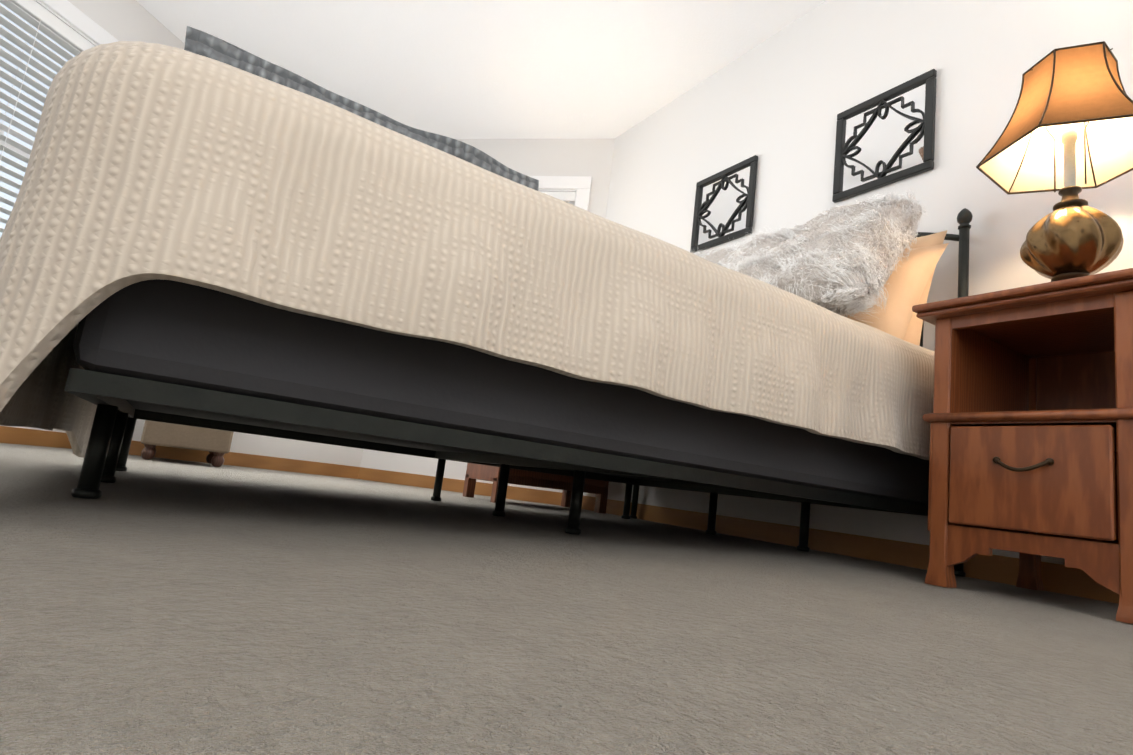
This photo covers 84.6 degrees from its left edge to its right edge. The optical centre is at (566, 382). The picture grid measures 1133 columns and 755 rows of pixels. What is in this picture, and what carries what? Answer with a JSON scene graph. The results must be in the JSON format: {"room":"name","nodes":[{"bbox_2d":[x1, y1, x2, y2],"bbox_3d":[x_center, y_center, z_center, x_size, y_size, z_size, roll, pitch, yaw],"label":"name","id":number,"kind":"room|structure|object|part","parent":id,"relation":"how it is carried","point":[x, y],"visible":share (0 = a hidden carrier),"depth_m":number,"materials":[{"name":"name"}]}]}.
{"room":"bedroom","nodes":[
{"label":"bedroom","id":0,"kind":"room"},
{"bbox_2d":[136,0,825,138],"bbox_3d":[-0.243,-2.151,1.919,4.100,0.150,5.950,13,-11,-32],"label":"ceiling","id":1,"kind":"structure","parent":0,"point":[533,69],"depth_m":3.49,"materials":[{"name":"white paint"}]},
{"bbox_2d":[0,443,1132,754],"bbox_3d":[-0.556,0.386,1.503,4.100,0.150,5.950,13,-11,-32],"label":"floor","id":2,"kind":"structure","parent":0,"point":[154,605],"depth_m":0.54,"materials":[{"name":"carpet"}]},
{"bbox_2d":[141,420,233,466],"bbox_3d":[-2.004,0.225,3.313,0.400,0.391,0.530,13,-11,-32],"label":"ottoman","id":3,"kind":"object","parent":2,"relation":"on","point":[216,443],"visible":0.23,"depth_m":3.08,"materials":[{"name":"fabric"}]},
{"bbox_2d":[0,26,972,576],"bbox_3d":[-0.150,-0.191,2.062,2.394,1.254,1.835,13,-11,-32],"label":"bed","id":4,"kind":"object","parent":2,"relation":"on","point":[206,230],"visible":1,"depth_m":1.03,"materials":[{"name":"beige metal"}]},
{"bbox_3d":[-0.150,0.334,1.980,2.185,0.198,1.470,13,-11,-32],"label":"frame","id":5,"kind":"part","parent":4,"relation":"part of","materials":[{"name":"black metal"}]},
{"bbox_3d":[-0.115,0.039,2.027,2.188,0.405,1.496,13,-11,-32],"label":"mattress","id":6,"kind":"part","parent":4,"relation":"part of","materials":[{"name":"black fabric"}]},
{"bbox_2d":[463,463,608,513],"bbox_3d":[-0.123,0.299,3.376,0.710,0.723,0.438,13,-11,-32],"label":"nightstand","id":7,"kind":"object","parent":2,"relation":"on","point":[598,488],"visible":0.08,"depth_m":3.20,"materials":[{"name":"brown wood"}]},
{"bbox_2d":[912,268,1132,623],"bbox_3d":[1.212,0.175,1.495,0.590,0.683,0.471,13,-11,-32],"label":"nightstand","id":8,"kind":"object","parent":2,"relation":"on","point":[1029,419],"visible":0.98,"depth_m":1.42,"materials":[{"name":"brown wood"}]},
{"bbox_2d":[976,41,1132,281],"bbox_3d":[1.316,-0.523,1.629,0.416,0.750,0.368,13,-11,-32],"label":"lamp","id":9,"kind":"object","parent":8,"relation":"on","point":[1067,134],"visible":0.96,"depth_m":1.61,"materials":[{"name":"brown metal"}]},
{"bbox_2d":[0,0,1132,564],"bbox_3d":[-0.403,-0.882,1.717,4.009,2.440,5.765,13,-11,-32],"label":"wall","id":10,"kind":"structure","parent":0,"point":[778,102],"depth_m":2.69,"materials":[{"name":"white paint"}]},
{"bbox_2d":[0,0,117,237],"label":"window","id":11,"kind":"structure","parent":10,"relation":"in","point":[38,16],"depth_m":2.96,"materials":[{"name":"white plastic"}]},
{"bbox_3d":[-2.660,-1.158,2.891,0.067,1.320,1.020,5,-9,13],"label":"window unit trim","id":12,"kind":"part","parent":11,"relation":"part of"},
{"bbox_2d":[0,426,1119,603],"bbox_3d":[-0.531,0.273,1.504,3.510,0.078,5.318,13,-11,-32],"label":"baseboard","id":13,"kind":"structure","parent":10,"relation":"attached to","point":[1061,579],"depth_m":2.78,"materials":[{"name":"brown wood"}]},
{"bbox_2d":[529,176,591,210],"bbox_3d":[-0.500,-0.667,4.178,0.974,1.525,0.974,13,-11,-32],"label":"window","id":14,"kind":"structure","parent":10,"relation":"in","point":[574,190],"depth_m":4.17,"materials":[{"name":"white painted wood"}]},
{"bbox_3d":[-0.495,-0.673,4.199,1.000,1.307,0.070,5,-9,13],"label":"window trim and blind","id":15,"kind":"part","parent":14,"relation":"part of","materials":[{"name":"white"}]},
{"bbox_2d":[690,155,757,252],"bbox_3d":[0.789,-0.889,3.146,0.022,0.400,0.400,13,-11,-32],"label":"mirror","id":16,"kind":"object","parent":10,"relation":"attached to","point":[724,206],"visible":1,"depth_m":3.13,"materials":[{"name":"black mirror"}]},
{"bbox_2d":[832,69,936,202],"bbox_3d":[1.241,-0.957,2.453,0.022,0.400,0.400,13,-11,-32],"label":"mirror","id":17,"kind":"object","parent":10,"relation":"attached to","point":[885,138],"visible":1,"depth_m":2.44,"materials":[{"name":"black mirror"}]}
]}

